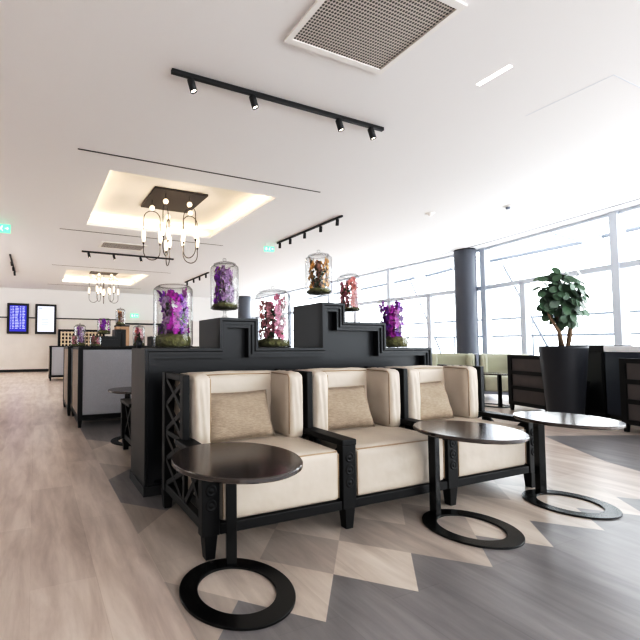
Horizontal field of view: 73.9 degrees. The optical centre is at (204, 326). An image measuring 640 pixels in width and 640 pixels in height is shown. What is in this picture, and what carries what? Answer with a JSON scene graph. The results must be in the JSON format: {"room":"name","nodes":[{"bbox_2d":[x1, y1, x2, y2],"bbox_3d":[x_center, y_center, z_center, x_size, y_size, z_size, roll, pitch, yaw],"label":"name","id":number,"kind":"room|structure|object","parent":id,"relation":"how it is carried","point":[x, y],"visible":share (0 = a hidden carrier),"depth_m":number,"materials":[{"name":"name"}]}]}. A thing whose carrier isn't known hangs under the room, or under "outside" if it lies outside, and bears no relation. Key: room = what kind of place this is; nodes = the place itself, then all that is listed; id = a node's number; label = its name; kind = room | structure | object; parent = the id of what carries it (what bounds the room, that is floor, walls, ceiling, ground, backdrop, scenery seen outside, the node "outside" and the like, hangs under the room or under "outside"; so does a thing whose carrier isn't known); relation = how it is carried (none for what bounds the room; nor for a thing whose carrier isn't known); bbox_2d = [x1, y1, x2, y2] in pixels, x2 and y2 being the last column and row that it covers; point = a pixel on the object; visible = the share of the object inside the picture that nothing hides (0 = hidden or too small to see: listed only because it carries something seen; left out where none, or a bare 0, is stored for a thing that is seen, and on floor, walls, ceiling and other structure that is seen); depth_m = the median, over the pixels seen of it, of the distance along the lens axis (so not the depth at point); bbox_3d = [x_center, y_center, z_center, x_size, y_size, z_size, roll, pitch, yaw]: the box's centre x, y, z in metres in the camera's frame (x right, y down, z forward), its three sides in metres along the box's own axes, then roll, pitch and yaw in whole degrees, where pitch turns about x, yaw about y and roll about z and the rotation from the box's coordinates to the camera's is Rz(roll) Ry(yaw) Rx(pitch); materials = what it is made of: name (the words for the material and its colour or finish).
{"room":"airport terminal","nodes":[
{"label":"airport terminal","id":0,"kind":"room"},
{"bbox_2d":[0,287,252,369],"bbox_3d":[-5.044,0.175,17.674,16.356,3.480,0.080,1,-3,-23],"label":"wall","id":1,"kind":"structure","parent":0,"point":[31,350],"depth_m":17.48,"materials":[{"name":"white paint"}]},
{"bbox_2d":[7,303,28,333],"bbox_3d":[-7.615,-0.319,16.521,0.805,1.240,0.098,1,-3,-23],"label":"wall display","id":2,"kind":"object","parent":1,"relation":"attached to","point":[17,313],"visible":1,"depth_m":16.48,"materials":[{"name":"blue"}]},
{"bbox_2d":[0,369,48,371],"bbox_3d":[-5.069,1.860,17.526,16.256,0.100,0.029,1,-3,-23],"label":"baseboard","id":3,"kind":"structure","parent":1,"relation":"attached to","point":[19,370],"depth_m":16.58,"materials":[{"name":"black"}]},
{"bbox_2d":[35,304,56,333],"bbox_3d":[-6.640,-0.300,16.929,0.820,1.240,0.098,1,-3,-23],"label":"wall display","id":4,"kind":"object","parent":1,"relation":"attached to","point":[45,314],"visible":1,"depth_m":16.88,"materials":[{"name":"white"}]},
{"bbox_2d":[0,317,115,319],"bbox_3d":[-8.232,-0.371,16.307,9.400,0.045,0.019,1,-3,-23],"label":"trim","id":5,"kind":"structure","parent":1,"relation":"attached to","point":[0,317],"depth_m":17.47,"materials":[{"name":"black"}]},
{"bbox_2d":[125,323,157,324],"bbox_3d":[-2.282,-0.089,18.785,2.900,0.070,0.029,1,-3,-23],"label":"trim","id":6,"kind":"structure","parent":1,"relation":"attached to","point":[125,323],"depth_m":18.48,"materials":[{"name":"black"}]},
{"bbox_2d":[251,291,292,346],"bbox_3d":[2.760,0.302,19.891,0.180,3.430,5.342,1,-3,-21],"label":"window","id":7,"kind":"structure","parent":1,"relation":"in","point":[290,294],"depth_m":17.46,"materials":[{"name":"white glass"}]},
{"bbox_2d":[253,199,638,297],"bbox_3d":[5.070,-1.753,12.476,0.848,0.010,17.286,1,-3,-17],"label":"trim","id":8,"kind":"structure","parent":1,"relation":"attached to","point":[636,199],"depth_m":8.67,"materials":[{"name":"metal"}]},
{"bbox_2d":[130,312,138,317],"bbox_3d":[-3.137,-0.505,18.128,0.360,0.240,0.057,1,-3,-23],"label":"exit sign","id":9,"kind":"object","parent":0,"point":[132,315],"visible":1,"depth_m":18.11,"materials":[{"name":"green plastic"}]},
{"bbox_2d":[290,283,332,313],"bbox_3d":[4.208,0.129,16.143,0.180,3.430,2.702,1,-3,-21],"label":"window","id":10,"kind":"structure","parent":0,"point":[329,297],"depth_m":14.96,"materials":[{"name":"white glass"}]},
{"bbox_2d":[297,282,350,299],"bbox_3d":[4.669,-1.383,16.026,0.746,0.368,2.630,1,-3,-23],"label":"tube","id":11,"kind":"object","parent":10,"relation":"attached to","point":[339,292],"visible":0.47,"depth_m":16.59,"materials":[{"name":"grey metal"}]},
{"bbox_2d":[0,0,639,299],"bbox_3d":[-0.698,-2.021,7.399,16.356,0.060,22.400,1,-3,-23],"label":"ceiling","id":12,"kind":"structure","parent":0,"point":[93,75],"depth_m":4.46,"materials":[{"name":"white paint"}]},
{"bbox_2d":[0,224,10,233],"bbox_3d":[-3.817,-1.872,7.594,0.320,0.220,0.055,1,-3,-23],"label":"exit sign","id":13,"kind":"object","parent":12,"relation":"hanging from","point":[4,228],"visible":1,"depth_m":7.61,"materials":[{"name":"green plastic"}]},
{"bbox_2d":[9,254,15,275],"bbox_3d":[-5.522,-1.715,11.656,0.072,0.160,2.800,1,-3,-23],"label":"track light","id":14,"kind":"object","parent":12,"relation":"attached to","point":[11,262],"visible":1,"depth_m":11.70,"materials":[{"name":"black metal"}]},
{"bbox_2d":[63,269,145,283],"bbox_3d":[-3.558,-1.853,14.245,3.005,0.245,3.080,1,-3,-23],"label":"trim","id":15,"kind":"structure","parent":12,"relation":"attached to","point":[71,275],"depth_m":15.31,"materials":[{"name":"white paint"}]},
{"bbox_2d":[88,271,118,303],"bbox_3d":[-3.536,-1.372,14.234,1.077,1.108,1.118,1,-3,-23],"label":"chandelier","id":16,"kind":"object","parent":15,"relation":"hanging from","point":[91,272],"visible":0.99,"depth_m":14.14,"materials":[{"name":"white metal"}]},
{"bbox_2d":[98,241,147,250],"bbox_3d":[-1.925,-1.883,9.537,1.050,0.018,0.600,1,-3,-23],"label":"ceiling vent","id":17,"kind":"object","parent":12,"relation":"in","point":[104,244],"visible":0.97,"depth_m":9.55,"materials":[{"name":"white metal"}]},
{"bbox_2d":[82,250,173,261],"bbox_3d":[-1.933,-1.770,10.458,2.390,0.160,0.072,1,-3,-23],"label":"track light","id":18,"kind":"object","parent":12,"relation":"attached to","point":[87,252],"visible":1,"depth_m":10.38,"materials":[{"name":"black metal"}]},
{"bbox_2d":[60,228,222,245],"bbox_3d":[-1.235,-1.926,8.797,3.610,0.004,0.024,1,-3,-23],"label":"trim","id":19,"kind":"structure","parent":12,"relation":"attached to","point":[60,228],"depth_m":8.69,"materials":[{"name":"black"}]},
{"bbox_2d":[88,170,270,235],"bbox_3d":[-0.575,-2.181,7.137,3.005,0.245,3.070,1,-3,-23],"label":"recessed ceiling panel","id":20,"kind":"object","parent":12,"relation":"attached to","point":[120,199],"depth_m":7.55,"materials":[{"name":"white paint"}]},
{"bbox_2d":[141,186,207,265],"bbox_3d":[-0.582,-1.696,7.195,1.077,1.108,1.118,1,-3,-23],"label":"chandelier","id":21,"kind":"object","parent":20,"relation":"hanging from","point":[161,198],"visible":1,"depth_m":7.04,"materials":[{"name":"brown metal"}]},
{"bbox_2d":[185,272,208,284],"bbox_3d":[-0.290,-1.609,13.955,0.072,0.160,2.200,1,-3,-23],"label":"track light","id":22,"kind":"object","parent":12,"relation":"attached to","point":[205,274],"visible":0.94,"depth_m":13.82,"materials":[{"name":"black metal"}]},
{"bbox_2d":[78,148,319,192],"bbox_3d":[0.131,-2.078,5.492,3.550,0.004,0.024,1,-3,-23],"label":"trim","id":23,"kind":"structure","parent":12,"relation":"attached to","point":[78,148],"depth_m":5.36,"materials":[{"name":"black metal"}]},
{"bbox_2d":[264,244,273,251],"bbox_3d":[1.492,-1.812,9.333,0.240,0.180,0.052,1,-3,-11],"label":"exit sign","id":24,"kind":"object","parent":12,"relation":"hanging from","point":[266,248],"visible":1,"depth_m":9.31,"materials":[{"name":"green plastic"}]},
{"bbox_2d":[171,68,383,139],"bbox_3d":[0.821,-2.074,3.877,2.385,0.160,0.072,1,-3,-23],"label":"track light","id":25,"kind":"object","parent":12,"relation":"attached to","point":[191,78],"visible":1,"depth_m":3.77,"materials":[{"name":"black metal"}]},
{"bbox_2d":[277,215,342,247],"bbox_3d":[2.068,-1.873,8.233,0.072,0.160,2.110,1,-3,-23],"label":"track light","id":26,"kind":"object","parent":12,"relation":"attached to","point":[340,216],"visible":1,"depth_m":8.07,"materials":[{"name":"black metal"}]},
{"bbox_2d":[284,0,467,74],"bbox_3d":[1.204,-2.188,2.929,0.975,0.018,0.760,1,-3,-23],"label":"ceiling vent","id":27,"kind":"object","parent":12,"relation":"in","point":[369,35],"visible":1,"depth_m":2.97,"materials":[{"name":"white metal"}]},
{"bbox_2d":[477,65,511,85],"bbox_3d":[2.505,-2.169,3.502,0.042,0.004,0.270,1,-3,-23],"label":"recessed light","id":28,"kind":"object","parent":12,"relation":"in","point":[508,66],"visible":1,"depth_m":3.50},
{"bbox_2d":[502,204,513,209],"bbox_3d":[5.095,-1.992,6.789,0.150,0.055,0.150,1,-3,-23],"label":"sprinkler head","id":29,"kind":"object","parent":12,"relation":"attached to","point":[507,207],"visible":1,"depth_m":6.76},
{"bbox_2d":[526,75,639,115],"bbox_3d":[4.014,-2.145,4.062,1.335,0.003,0.683,1,-3,-23],"label":"trim","id":30,"kind":"structure","parent":12,"relation":"attached to","point":[612,75],"depth_m":3.65,"materials":[{"name":"silver metal"}]},
{"bbox_2d":[0,371,639,639],"bbox_3d":[-0.722,1.496,7.270,16.338,0.121,22.480,1,-3,-23],"label":"floor","id":31,"kind":"structure","parent":0,"point":[84,555],"depth_m":2.10,"materials":[{"name":"beige wood"}]},
{"bbox_2d":[48,346,65,380],"bbox_3d":[-3.401,1.190,13.554,3.380,1.072,1.010,1,-3,-23],"label":"sofa","id":32,"kind":"object","parent":31,"relation":"on","point":[56,353],"visible":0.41,"depth_m":12.53,"materials":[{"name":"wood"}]},
{"bbox_2d":[58,329,104,345],"bbox_3d":[-5.017,1.000,16.464,1.800,1.720,0.300,1,-3,-23],"label":"shelf","id":33,"kind":"object","parent":31,"relation":"on","point":[64,338],"visible":0.16,"depth_m":16.32,"materials":[{"name":"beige wood"}]},
{"bbox_2d":[66,329,155,346],"bbox_3d":[-1.923,0.832,10.248,3.006,1.482,0.460,1,-3,-23],"label":"wall","id":34,"kind":"structure","parent":31,"relation":"on","point":[118,338],"depth_m":10.00,"materials":[{"name":"grey paint"}]},
{"bbox_3d":[-2.121,-0.198,10.212,0.245,0.573,0.245,1,-3,-23],"label":"glass jar","id":35,"kind":"object","parent":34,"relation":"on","visible":0},
{"bbox_2d":[116,310,124,324],"bbox_3d":[-2.121,-0.222,10.214,0.216,0.388,0.217,1,-3,-23],"label":"orchid arrangement","id":36,"kind":"object","parent":35,"relation":"in","point":[119,317],"visible":1,"depth_m":10.16,"materials":[{"name":"brown plant"}]},
{"bbox_3d":[-3.025,0.199,9.815,0.285,0.563,0.285,1,-3,-23],"label":"glass jar","id":37,"kind":"object","parent":34,"relation":"on","visible":0},
{"bbox_2d":[75,325,84,345],"bbox_3d":[-3.025,0.227,9.814,0.252,0.496,0.252,1,-3,-23],"label":"orchid arrangement","id":38,"kind":"object","parent":37,"relation":"in","point":[79,330],"visible":0.88,"depth_m":9.76,"materials":[{"name":"purple plant"}]},
{"bbox_3d":[-2.495,0.029,10.045,0.324,0.444,0.324,1,-3,-23],"label":"glass jar","id":39,"kind":"object","parent":34,"relation":"on","visible":0},
{"bbox_2d":[98,318,109,333],"bbox_3d":[-2.494,-0.007,10.047,0.288,0.383,0.288,1,-3,-23],"label":"orchid arrangement","id":40,"kind":"object","parent":39,"relation":"in","point":[102,325],"visible":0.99,"depth_m":9.97,"materials":[{"name":"purple plant"}]},
{"bbox_3d":[-1.683,0.222,10.377,0.304,0.563,0.305,1,-3,-23],"label":"glass jar","id":41,"kind":"object","parent":34,"relation":"on","visible":0},
{"bbox_2d":[134,327,143,345],"bbox_3d":[-1.683,0.254,10.376,0.270,0.487,0.270,1,-3,-23],"label":"orchid arrangement","id":42,"kind":"object","parent":41,"relation":"in","point":[138,330],"visible":0.73,"depth_m":10.32,"materials":[{"name":"pink plant"}]},
{"bbox_2d":[108,387,130,445],"bbox_3d":[-0.815,1.021,4.669,0.590,0.590,0.590,0,-3,9],"label":"side table","id":43,"kind":"object","parent":31,"relation":"on","point":[119,390],"visible":0.41,"depth_m":4.54,"materials":[{"name":"laminate"}]},
{"bbox_2d":[114,325,129,345],"bbox_3d":[-3.307,0.905,16.140,0.520,1.880,0.548,1,-3,-23],"label":"tall cabinet","id":44,"kind":"object","parent":31,"relation":"on","point":[126,327],"visible":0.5,"depth_m":15.99,"materials":[{"name":"beige wood"}]},
{"bbox_2d":[120,372,131,449],"bbox_3d":[-0.275,0.832,4.140,1.020,0.920,0.782,1,-3,-23],"label":"armchair","id":45,"kind":"object","parent":31,"relation":"on","point":[126,402],"visible":0.06,"depth_m":4.23,"materials":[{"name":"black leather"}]},
{"bbox_2d":[63,346,198,415],"bbox_3d":[-0.766,0.906,7.406,3.380,1.072,1.010,1,-3,-23],"label":"sofa","id":46,"kind":"object","parent":31,"relation":"on","point":[67,366],"visible":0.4,"depth_m":6.51,"materials":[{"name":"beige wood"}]},
{"bbox_2d":[71,336,77,345],"bbox_3d":[-2.341,0.258,7.288,0.129,0.201,0.129,1,-3,-23],"label":"orchid arrangement","id":47,"kind":"object","parent":46,"relation":"on","point":[74,338],"visible":1,"depth_m":7.25,"materials":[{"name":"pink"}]},
{"bbox_2d":[91,336,100,345],"bbox_3d":[-2.000,0.271,7.430,0.188,0.188,0.187,1,-3,-23],"label":"orchid arrangement","id":48,"kind":"object","parent":46,"relation":"on","point":[96,341],"visible":0.99,"depth_m":7.39,"materials":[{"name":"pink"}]},
{"bbox_2d":[158,324,188,335],"bbox_3d":[-1.346,0.903,17.412,1.260,2.000,0.400,1,-3,-23],"label":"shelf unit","id":49,"kind":"object","parent":31,"relation":"on","point":[159,325],"visible":0.1,"depth_m":17.31,"materials":[{"name":"black wood"}]},
{"bbox_2d":[71,347,288,427],"bbox_3d":[-0.319,0.864,6.494,3.380,1.072,1.010,1,-3,-23],"label":"sofa","id":50,"kind":"object","parent":31,"relation":"on","point":[95,370],"visible":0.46,"depth_m":5.52,"materials":[{"name":"black wood"}]},
{"bbox_2d":[171,442,302,630],"bbox_3d":[0.144,0.890,1.826,0.590,0.590,0.590,0,-3,-3],"label":"side table","id":51,"kind":"object","parent":31,"relation":"on","point":[231,464],"visible":1,"depth_m":1.76,"materials":[{"name":"laminate"}]},
{"bbox_2d":[238,296,250,317],"bbox_3d":[1.926,0.282,19.466,0.646,3.430,0.646,1,-3,-23],"label":"round column","id":52,"kind":"structure","parent":31,"relation":"on","point":[244,302],"depth_m":19.25,"materials":[{"name":"stone"}]},
{"bbox_2d":[161,369,355,560],"bbox_3d":[0.305,0.761,2.615,1.020,0.920,0.782,1,-3,-23],"label":"armchair","id":53,"kind":"object","parent":31,"relation":"on","point":[326,481],"visible":0.84,"depth_m":2.44,"materials":[{"name":"beige leather"}]},
{"bbox_2d":[179,372,210,443],"bbox_3d":[-0.065,0.535,2.613,0.152,0.469,0.310,1,-3,-23],"label":"cushion","id":54,"kind":"object","parent":53,"relation":"on","point":[199,384],"depth_m":2.48,"materials":[{"name":"beige leather"}]},
{"bbox_2d":[211,389,274,442],"bbox_3d":[0.221,0.593,2.694,0.528,0.309,0.180,1,-3,-24],"label":"throw pillow","id":55,"kind":"object","parent":53,"relation":"on","point":[236,415],"visible":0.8,"depth_m":2.64,"materials":[{"name":"beige fabric"}]},
{"bbox_2d":[271,370,302,436],"bbox_3d":[0.574,0.548,2.880,0.152,0.470,0.309,1,-3,-23],"label":"cushion","id":56,"kind":"object","parent":53,"relation":"on","point":[286,385],"depth_m":2.76,"materials":[{"name":"beige leather"}]},
{"bbox_2d":[130,302,431,496],"bbox_3d":[0.856,0.532,3.743,3.006,1.482,0.460,1,-3,-23],"label":"wall","id":57,"kind":"structure","parent":31,"relation":"on","point":[322,338],"depth_m":3.37,"materials":[{"name":"grey paint"}]},
{"bbox_2d":[136,332,142,347],"bbox_3d":[-0.523,0.110,3.238,0.056,0.129,0.056,1,-3,-23],"label":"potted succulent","id":58,"kind":"object","parent":57,"relation":"on","point":[138,342],"visible":0.96,"depth_m":3.22,"materials":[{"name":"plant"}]},
{"bbox_2d":[136,341,142,347],"bbox_3d":[-0.523,0.144,3.236,0.056,0.060,0.056,1,-3,-23],"label":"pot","id":59,"kind":"object","parent":58,"relation":"on","point":[138,343],"depth_m":3.22,"materials":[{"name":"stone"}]},
{"bbox_2d":[210,261,238,310],"bbox_3d":[0.173,-0.324,3.485,0.249,0.533,0.249,1,-3,-23],"label":"glass jar","id":60,"kind":"object","parent":57,"relation":"on","point":[221,261],"visible":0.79,"depth_m":3.48,"materials":[{"name":"clear glass"}]},
{"bbox_2d":[212,265,236,309],"bbox_3d":[0.173,-0.340,3.486,0.220,0.382,0.220,1,-3,-23],"label":"orchid arrangement","id":61,"kind":"object","parent":60,"relation":"in","point":[227,291],"visible":1,"depth_m":3.43,"materials":[{"name":"purple plant"}]},
{"bbox_3d":[1.095,-0.470,3.879,0.255,0.533,0.255,1,-3,-23],"label":"glass jar","id":62,"kind":"object","parent":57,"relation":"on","visible":0},
{"bbox_2d":[307,257,330,294],"bbox_3d":[1.095,-0.487,3.880,0.225,0.355,0.225,1,-3,-23],"label":"orchid arrangement","id":63,"kind":"object","parent":62,"relation":"in","point":[318,286],"visible":1,"depth_m":3.83,"materials":[{"name":"brown plant"}]},
{"bbox_3d":[0.620,-0.088,3.662,0.320,0.563,0.320,1,-3,-23],"label":"glass jar","id":64,"kind":"object","parent":57,"relation":"on","visible":0},
{"bbox_2d":[258,293,288,346],"bbox_3d":[0.620,-0.054,3.660,0.284,0.483,0.284,1,-3,-23],"label":"orchid arrangement","id":65,"kind":"object","parent":64,"relation":"in","point":[268,340],"visible":0.99,"depth_m":3.59,"materials":[{"name":"pink plant"}]},
{"bbox_3d":[1.432,-0.294,4.012,0.229,0.533,0.229,1,-3,-23],"label":"glass jar","id":66,"kind":"object","parent":57,"relation":"on","visible":0},
{"bbox_2d":[339,277,359,310],"bbox_3d":[1.432,-0.317,4.013,0.202,0.328,0.202,1,-3,-23],"label":"orchid arrangement","id":67,"kind":"object","parent":66,"relation":"in","point":[344,290],"visible":0.85,"depth_m":3.96,"materials":[{"name":"pink plant"}]},
{"bbox_3d":[1.962,-0.029,4.222,0.314,0.504,0.315,1,-3,-23],"label":"glass jar","id":68,"kind":"object","parent":57,"relation":"on","visible":0},
{"bbox_2d":[378,300,407,346],"bbox_3d":[1.962,-0.032,4.223,0.279,0.497,0.279,1,-3,-23],"label":"orchid arrangement","id":69,"kind":"object","parent":68,"relation":"in","point":[393,327],"visible":0.91,"depth_m":4.15,"materials":[{"name":"purple plant"}]},
{"bbox_3d":[-0.256,-0.078,3.294,0.328,0.509,0.328,1,-3,-23],"label":"glass jar","id":70,"kind":"object","parent":57,"relation":"on","visible":0},
{"bbox_2d":[155,288,190,346],"bbox_3d":[-0.256,-0.083,3.294,0.292,0.506,0.292,1,-3,-23],"label":"orchid arrangement","id":71,"kind":"object","parent":70,"relation":"in","point":[175,329],"visible":1,"depth_m":3.20,"materials":[{"name":"purple plant"}]},
{"bbox_2d":[298,366,458,506],"bbox_3d":[1.179,0.778,2.982,0.940,0.920,0.782,1,-3,-23],"label":"armchair","id":72,"kind":"object","parent":31,"relation":"on","point":[392,461],"visible":0.6,"depth_m":2.77,"materials":[{"name":"beige leather"}]},
{"bbox_2d":[298,369,327,430],"bbox_3d":[0.772,0.552,2.963,0.153,0.469,0.311,1,-3,-23],"label":"cushion","id":73,"kind":"object","parent":72,"relation":"on","point":[319,379],"depth_m":2.83,"materials":[{"name":"beige leather"}]},
{"bbox_2d":[328,385,374,430],"bbox_3d":[1.029,0.608,3.031,0.525,0.309,0.180,1,-3,-20],"label":"throw pillow","id":74,"kind":"object","parent":72,"relation":"on","point":[348,406],"visible":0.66,"depth_m":2.98,"materials":[{"name":"beige fabric"}]},
{"bbox_2d":[366,367,400,426],"bbox_3d":[1.411,0.564,3.231,0.153,0.470,0.310,1,-3,-23],"label":"cushion","id":75,"kind":"object","parent":72,"relation":"on","point":[383,385],"depth_m":3.13,"materials":[{"name":"beige leather"}]},
{"bbox_2d":[432,353,478,365],"bbox_3d":[5.338,1.042,8.700,1.020,0.920,0.782,-1,-3,27],"label":"armchair","id":76,"kind":"object","parent":31,"relation":"on","point":[468,359],"visible":0.27,"depth_m":8.85,"materials":[{"name":"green fabric"}]},
{"bbox_2d":[432,353,437,365],"bbox_3d":[5.090,0.830,8.985,0.152,0.468,0.312,-1,-3,27],"label":"cushion","id":77,"kind":"object","parent":76,"relation":"on","point":[434,355],"depth_m":8.86,"materials":[{"name":"green fabric"}]},
{"bbox_2d":[466,353,474,365],"bbox_3d":[5.706,0.815,8.668,0.154,0.470,0.311,-1,-3,27],"label":"cushion","id":78,"kind":"object","parent":76,"relation":"on","point":[470,358],"depth_m":8.56,"materials":[{"name":"green fabric"}]},
{"bbox_2d":[389,364,534,487],"bbox_3d":[2.016,0.794,3.332,0.940,0.920,0.782,1,-3,-23],"label":"armchair","id":79,"kind":"object","parent":31,"relation":"on","point":[463,385],"visible":0.44,"depth_m":3.17,"materials":[{"name":"beige leather"}]},
{"bbox_2d":[389,367,419,419],"bbox_3d":[1.609,0.568,3.314,0.153,0.469,0.310,1,-3,-23],"label":"cushion","id":80,"kind":"object","parent":79,"relation":"on","point":[413,375],"depth_m":3.18,"materials":[{"name":"beige leather"}]},
{"bbox_2d":[420,381,453,420],"bbox_3d":[1.858,0.625,3.380,0.527,0.309,0.182,1,-3,-27],"label":"throw pillow","id":81,"kind":"object","parent":79,"relation":"on","point":[434,401],"visible":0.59,"depth_m":3.33,"materials":[{"name":"beige fabric"}]},
{"bbox_2d":[442,365,477,417],"bbox_3d":[2.248,0.580,3.582,0.153,0.469,0.310,1,-3,-23],"label":"cushion","id":82,"kind":"object","parent":79,"relation":"on","point":[460,382],"depth_m":3.49,"materials":[{"name":"beige leather"}]},
{"bbox_2d":[453,248,478,353],"bbox_3d":[6.385,-0.161,9.851,0.486,3.430,0.486,1,-3,-23],"label":"round column","id":83,"kind":"structure","parent":31,"relation":"on","point":[465,264],"depth_m":9.69,"materials":[{"name":"stone"}]},
{"bbox_2d":[413,420,529,549],"bbox_3d":[1.598,0.919,2.443,0.590,0.590,0.590,2,-3,-30],"label":"side table","id":84,"kind":"object","parent":31,"relation":"on","point":[461,431],"visible":1,"depth_m":2.42,"materials":[{"name":"laminate"}]},
{"bbox_2d":[484,372,509,407],"bbox_3d":[5.253,1.145,7.340,0.590,0.590,0.590,-1,-3,12],"label":"side table","id":85,"kind":"object","parent":31,"relation":"on","point":[499,374],"visible":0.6,"depth_m":7.12,"materials":[{"name":"metal"}]},
{"bbox_2d":[479,353,532,394],"bbox_3d":[6.182,1.022,8.266,0.940,0.921,0.782,-1,-3,27],"label":"armchair","id":86,"kind":"object","parent":31,"relation":"on","point":[490,362],"visible":0.3,"depth_m":8.43,"materials":[{"name":"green fabric"}]},
{"bbox_2d":[479,353,487,371],"bbox_3d":[5.899,0.810,8.569,0.153,0.471,0.310,-1,-3,27],"label":"cushion","id":87,"kind":"object","parent":86,"relation":"on","point":[483,358],"depth_m":8.44,"materials":[{"name":"green fabric"}]},
{"bbox_2d":[507,355,589,414],"bbox_3d":[5.574,0.940,6.587,0.700,0.930,0.740,0,-3,-6],"label":"lounge chair","id":88,"kind":"object","parent":31,"relation":"on","point":[525,382],"visible":0.48,"depth_m":6.57,"materials":[{"name":"black wood"}]},
{"bbox_2d":[532,266,589,414],"bbox_3d":[5.079,0.235,5.749,0.681,2.261,0.590,1,-3,-23],"label":"potted tree","id":89,"kind":"object","parent":31,"relation":"on","point":[564,368],"visible":0.98,"depth_m":5.63,"materials":[{"name":"black ceramic"}]},
{"bbox_2d":[513,411,626,519],"bbox_3d":[2.523,0.936,2.812,0.590,0.590,0.590,0,-3,-5],"label":"side table","id":90,"kind":"object","parent":31,"relation":"on","point":[539,419],"visible":1,"depth_m":2.82,"materials":[{"name":"laminate"}]},
{"bbox_2d":[570,345,632,417],"bbox_3d":[6.271,0.847,6.421,0.522,1.100,0.566,0,-3,-6],"label":"base cabinet","id":91,"kind":"object","parent":31,"relation":"on","point":[596,374],"visible":0.37,"depth_m":6.21,"materials":[{"name":"grey paint"}]},
{"bbox_2d":[603,346,639,419],"bbox_3d":[6.403,0.794,5.109,0.522,1.085,2.066,0,-3,-6],"label":"base cabinet","id":92,"kind":"object","parent":31,"relation":"on","point":[612,353],"visible":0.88,"depth_m":5.97,"materials":[{"name":"black wood"}]},
{"bbox_2d":[619,358,639,431],"bbox_3d":[5.711,0.860,4.856,0.700,0.930,0.740,0,-3,-6],"label":"lounge chair","id":93,"kind":"object","parent":31,"relation":"on","point":[629,368],"visible":0.95,"depth_m":5.09,"materials":[{"name":"black wood"}]},
{"bbox_2d":[330,269,394,336],"bbox_3d":[5.201,0.011,13.585,0.180,3.430,2.790,1,-3,-22],"label":"window","id":94,"kind":"structure","parent":0,"point":[389,273],"depth_m":12.53,"materials":[{"name":"silver metal"}]},
{"bbox_2d":[346,269,415,290],"bbox_3d":[5.743,-1.514,13.411,0.790,0.349,2.290,1,-3,-23],"label":"tube","id":95,"kind":"object","parent":94,"relation":"attached to","point":[412,277],"visible":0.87,"depth_m":13.09,"materials":[{"name":"grey metal"}]},
{"bbox_2d":[390,248,492,353],"bbox_3d":[6.249,-0.109,10.975,0.181,3.430,2.841,1,-3,-23],"label":"window","id":96,"kind":"structure","parent":0,"point":[486,322],"depth_m":9.76,"materials":[{"name":"silver metal"}]},
{"bbox_2d":[408,261,453,276],"bbox_3d":[6.492,-1.631,11.619,0.798,0.279,0.880,1,-3,-23],"label":"tube","id":97,"kind":"object","parent":96,"relation":"attached to","point":[449,267],"visible":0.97,"depth_m":11.70,"materials":[{"name":"grey"}]},
{"bbox_2d":[485,211,630,353],"bbox_3d":[7.010,-0.232,8.312,0.180,3.430,2.743,0,-3,-9],"label":"window","id":98,"kind":"structure","parent":0,"point":[617,233],"depth_m":7.07,"materials":[{"name":"silver metal"}]},
{"bbox_2d":[476,233,582,262],"bbox_3d":[7.231,-1.782,9.380,1.169,0.184,1.990,1,-3,-23],"label":"tube","id":99,"kind":"object","parent":98,"relation":"attached to","point":[578,242],"visible":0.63,"depth_m":9.27,"materials":[{"name":"grey metal"}]},
{"bbox_2d":[569,225,639,237],"bbox_3d":[7.800,-1.938,7.515,1.567,0.164,1.280,1,-3,-23],"label":"tube","id":100,"kind":"object","parent":98,"relation":"attached to","point":[631,229],"visible":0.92,"depth_m":8.02,"materials":[{"name":"grey"}]},
{"bbox_2d":[618,205,639,268],"bbox_3d":[7.392,-0.357,5.613,0.180,3.430,2.716,0,-3,-7],"label":"window","id":101,"kind":"structure","parent":0,"point":[634,263],"depth_m":6.85,"materials":[{"name":"silver metal"}]},
{"label":"outside","id":102,"kind":"structure","parent":0,"visible":0},
{"bbox_3d":[7.005,1.784,11.542,0.900,0.100,22.000,1,-3,-23],"label":"trim","id":103,"kind":"structure","parent":102,"visible":0},
{"bbox_2d":[410,281,440,352],"bbox_3d":[6.645,0.154,12.089,0.047,3.212,1.094,1,-3,-23],"label":"rod","id":104,"kind":"object","parent":103,"relation":"attached to","point":[410,281],"visible":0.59,"depth_m":12.19,"materials":[{"name":"grey metal"}]},
{"bbox_2d":[264,310,639,355],"bbox_3d":[7.139,0.796,11.915,0.056,1.908,20.500,1,-3,-23],"label":"balcony railing","id":105,"kind":"object","parent":103,"relation":"on","point":[533,335],"visible":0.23,"depth_m":9.86,"materials":[{"name":"grey metal"}]},
{"bbox_2d":[502,265,547,345],"bbox_3d":[7.693,0.039,9.592,0.047,3.212,1.094,1,-3,-23],"label":"rod","id":106,"kind":"object","parent":103,"relation":"attached to","point":[503,266],"visible":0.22,"depth_m":9.53,"materials":[{"name":"grey metal"}]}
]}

